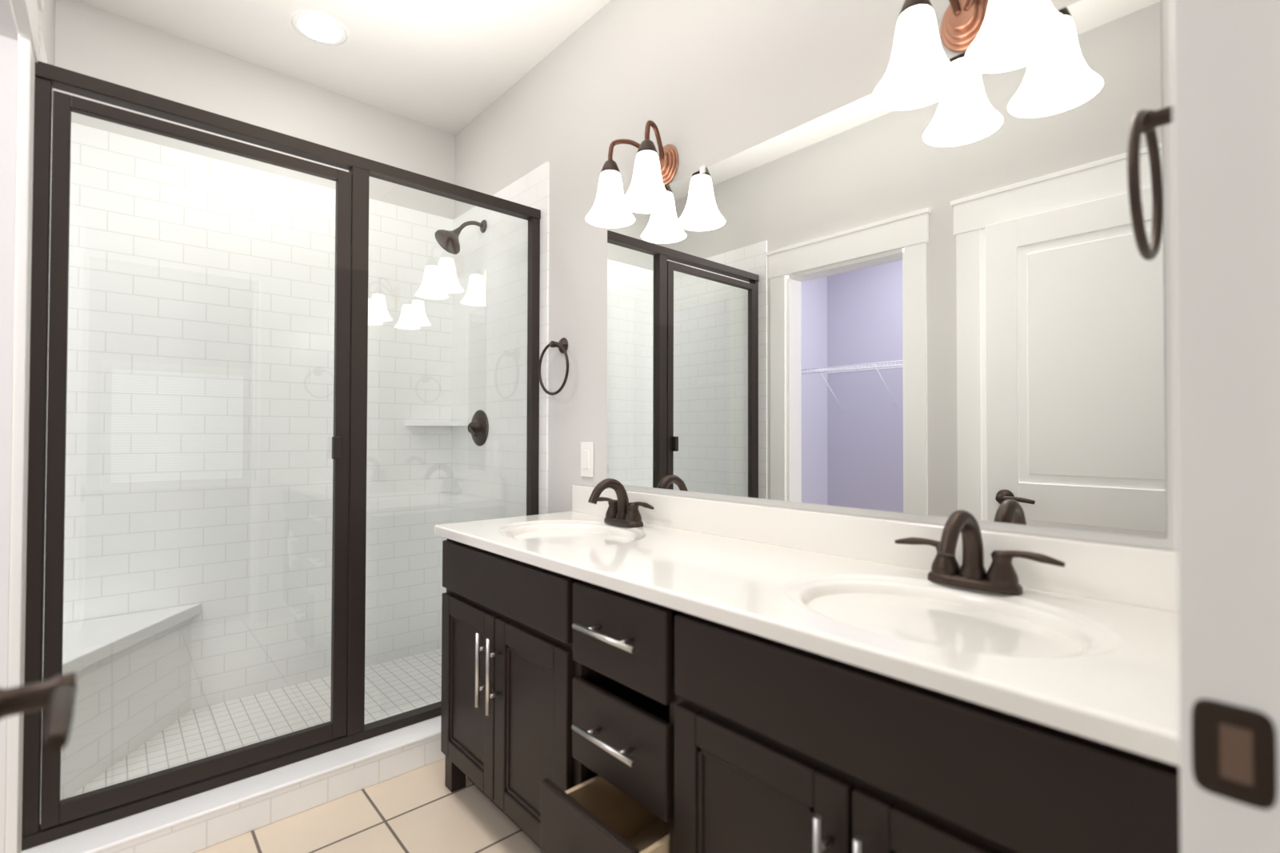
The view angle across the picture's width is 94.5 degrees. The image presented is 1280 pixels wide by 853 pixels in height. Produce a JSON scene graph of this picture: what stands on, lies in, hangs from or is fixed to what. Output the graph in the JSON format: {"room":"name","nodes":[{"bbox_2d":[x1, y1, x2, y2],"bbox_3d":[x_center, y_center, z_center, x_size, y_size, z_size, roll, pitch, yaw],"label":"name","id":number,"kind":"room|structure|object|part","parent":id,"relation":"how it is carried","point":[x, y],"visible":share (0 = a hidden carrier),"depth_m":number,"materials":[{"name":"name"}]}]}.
{"room":"bathroom","nodes":[
{"label":"bathroom","id":0,"kind":"room"},
{"bbox_2d":[4,0,55,841],"bbox_3d":[-1.152,-0.217,0.952,0.120,2.740,3.052,1,-1,-42],"label":"wall","id":1,"kind":"structure","parent":0,"point":[47,17],"depth_m":1.95,"materials":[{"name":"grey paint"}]},
{"bbox_2d":[0,0,43,852],"bbox_3d":[-1.232,0.052,1.058,0.154,2.205,0.917,1,-1,-42],"label":"door frame","id":2,"kind":"structure","parent":1,"relation":"attached to","point":[17,82],"depth_m":1.34,"materials":[{"name":"white"}]},
{"bbox_2d":[37,10,52,643],"bbox_3d":[-1.815,0.022,1.787,0.010,2.282,0.920,1,-1,-42],"label":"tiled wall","id":3,"kind":"structure","parent":1,"relation":"attached to","point":[42,55],"depth_m":1.75,"materials":[{"name":"white tile"}]},
{"bbox_2d":[54,0,455,219],"bbox_3d":[-1.598,-0.194,2.682,1.760,2.740,0.120,1,-1,-42],"label":"wall","id":4,"kind":"structure","parent":0,"point":[90,41],"depth_m":2.53,"materials":[{"name":"grey paint"}]},
{"bbox_2d":[63,122,453,709],"bbox_3d":[-1.556,0.035,2.630,1.500,2.282,0.010,1,-1,-42],"label":"tiled wall","id":5,"kind":"structure","parent":4,"relation":"attached to","point":[284,194],"depth_m":2.50,"materials":[{"name":"white tile"}]},
{"bbox_2d":[75,0,610,135],"bbox_3d":[-0.578,-1.607,1.563,1.760,0.060,3.173,1,-1,-42],"label":"ceiling","id":6,"kind":"structure","parent":0,"point":[454,67],"depth_m":2.41,"materials":[{"name":"white paint"}]},
{"bbox_2d":[291,10,347,45],"bbox_3d":[-1.259,-1.563,2.329,0.196,0.008,0.196,1,-1,-42],"label":"recessed light","id":7,"kind":"object","parent":6,"relation":"in","point":[318,27],"visible":1,"depth_m":2.32,"materials":[{"name":"white"}]},
{"bbox_2d":[193,758,539,852],"bbox_3d":[-0.585,1.193,1.524,1.760,0.060,3.173,1,-1,-42],"label":"floor","id":8,"kind":"structure","parent":0,"point":[424,809],"depth_m":1.73,"materials":[{"name":"tile"}]},
{"bbox_2d":[21,715,445,852],"bbox_3d":[-0.973,1.116,1.959,1.500,0.103,0.196,1,-1,-42],"label":"shower curb","id":9,"kind":"object","parent":8,"relation":"on","point":[201,821],"visible":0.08,"depth_m":1.74,"materials":[{"name":"tile"}]},
{"bbox_2d":[21,60,540,850],"bbox_3d":[-0.988,0.071,1.994,1.498,1.986,0.076,1,-1,-42],"label":"shower enclosure","id":10,"kind":"object","parent":9,"relation":"on","point":[49,814],"visible":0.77,"depth_m":1.76,"materials":[{"name":"clear glass"}]},
{"bbox_3d":[-1.246,0.081,1.749,0.718,1.886,0.055,1,-1,-42],"label":"door","id":11,"kind":"part","parent":10,"relation":"part of","materials":[{"name":"clear glass"}]},
{"bbox_2d":[40,648,441,823],"bbox_3d":[-1.294,1.157,2.319,1.500,0.030,0.782,1,-1,-42],"label":"shower pan","id":12,"kind":"object","parent":8,"relation":"on","point":[185,757],"depth_m":2.35,"materials":[{"name":"tile"}]},
{"bbox_2d":[40,603,200,817],"bbox_3d":[-1.752,0.925,2.037,0.438,0.425,0.597,1,-1,-42],"label":"shower bench","id":13,"kind":"object","parent":12,"relation":"on","point":[123,690],"visible":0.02,"depth_m":2.04,"materials":[{"name":"tile"}]},
{"bbox_2d":[434,478,1179,852],"bbox_3d":[0.103,0.662,1.394,0.672,1.001,1.808,1,-1,-42],"label":"bathroom vanity","id":14,"kind":"object","parent":8,"relation":"on","point":[623,670],"visible":0.98,"depth_m":1.07,"materials":[{"name":"black wood"}]},
{"bbox_2d":[588,478,654,527],"bbox_3d":[-0.097,0.244,1.915,0.171,0.153,0.303,1,-1,-42],"label":"faucet","id":15,"kind":"object","parent":14,"relation":"on","point":[620,513],"depth_m":1.93,"materials":[{"name":"brown metal"}]},
{"bbox_2d":[894,509,1065,595],"bbox_3d":[0.611,0.235,1.124,0.171,0.153,0.303,1,-1,-42],"label":"faucet","id":16,"kind":"object","parent":14,"relation":"on","point":[946,575],"depth_m":1.14,"materials":[{"name":"brown metal"}]},
{"bbox_2d":[454,0,1176,551],"bbox_3d":[0.070,-0.199,2.045,0.120,2.740,3.052,1,-1,-42],"label":"wall","id":17,"kind":"structure","parent":0,"point":[699,83],"depth_m":1.99,"materials":[{"name":"grey paint"}]},
{"bbox_2d":[451,160,549,523],"bbox_3d":[-0.689,0.039,2.793,0.010,2.282,0.920,1,-1,-42],"label":"tiled wall","id":18,"kind":"structure","parent":17,"relation":"attached to","point":[530,189],"depth_m":2.76,"materials":[{"name":"white tile"}]},
{"bbox_2d":[404,421,471,426],"bbox_3d":[-1.003,-0.014,2.952,0.245,0.022,0.245,1,-1,-42],"label":"shower shelf","id":19,"kind":"object","parent":18,"relation":"attached to","point":[437,424],"depth_m":2.94,"materials":[{"name":"white tile"}]},
{"bbox_2d":[434,220,487,254],"bbox_3d":[-0.848,-0.908,2.799,0.238,0.193,0.132,1,-1,-42],"label":"shower head","id":20,"kind":"object","parent":18,"relation":"attached to","point":[442,242],"depth_m":2.76},
{"bbox_2d":[468,409,488,445],"bbox_3d":[-0.806,0.007,2.863,0.071,0.176,0.176,1,-1,-42],"label":"shower valve","id":21,"kind":"object","parent":18,"relation":"attached to","point":[480,430],"depth_m":2.85,"materials":[{"name":"brown metal"}]},
{"bbox_2d":[538,337,568,395],"bbox_3d":[-0.329,-0.240,2.355,0.060,0.233,0.212,1,-1,-42],"label":"towel ring","id":22,"kind":"object","parent":17,"relation":"attached to","point":[562,344],"visible":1,"depth_m":2.35,"materials":[{"name":"brown metal"}]},
{"bbox_2d":[580,441,593,477],"bbox_3d":[-0.202,0.125,2.245,0.009,0.132,0.076,1,-1,-42],"label":"switch plate","id":23,"kind":"object","parent":17,"relation":"attached to","point":[586,458],"visible":1,"depth_m":2.24,"materials":[{"name":"white plastic"}]},
{"bbox_2d":[585,120,678,227],"bbox_3d":[-0.020,-0.819,1.906,0.210,0.268,0.344,1,-1,-42],"label":"sconce","id":24,"kind":"object","parent":17,"relation":"attached to","point":[654,173],"visible":1,"depth_m":1.90,"materials":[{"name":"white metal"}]},
{"bbox_2d":[606,0,1166,538],"bbox_3d":[0.391,-0.302,1.589,0.009,1.001,1.530,1,-1,-42],"label":"mirror","id":25,"kind":"object","parent":17,"relation":"attached to","point":[949,304],"visible":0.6,"depth_m":1.31,"materials":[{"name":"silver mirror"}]},
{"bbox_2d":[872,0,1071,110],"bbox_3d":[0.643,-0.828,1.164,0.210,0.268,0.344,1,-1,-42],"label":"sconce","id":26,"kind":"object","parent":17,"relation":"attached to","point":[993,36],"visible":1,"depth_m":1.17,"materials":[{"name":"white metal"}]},
{"bbox_3d":[0.436,-0.221,0.405,1.518,2.740,0.120,1,-1,-42],"label":"wall","id":27,"kind":"structure","parent":0,"visible":0},
{"bbox_2d":[1127,104,1172,259],"bbox_3d":[0.670,-0.320,0.745,0.188,0.209,0.070,1,-1,-42],"label":"towel ring","id":28,"kind":"object","parent":27,"relation":"attached to","point":[1146,122],"visible":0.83,"depth_m":0.74,"materials":[{"name":"brown metal"}]},
{"bbox_2d":[1171,0,1279,852],"bbox_3d":[0.494,0.115,0.440,0.030,2.070,0.140,1,-1,-42],"label":"door frame","id":29,"kind":"structure","parent":27,"relation":"attached to","point":[1226,77],"depth_m":0.47,"materials":[{"name":"white"}]},
{"bbox_3d":[-0.411,0.119,0.292,0.035,2.028,0.810,1,-1,-42],"label":"door leaf","id":30,"kind":"structure","parent":27,"relation":"in","visible":0},
{"bbox_2d":[0,672,77,751],"bbox_3d":[-0.566,0.264,0.543,0.070,0.068,0.155,1,-1,-42],"label":"door handle","id":31,"kind":"object","parent":30,"relation":"attached to","point":[55,696],"depth_m":0.56,"materials":[{"name":"brown metal"}]}
]}

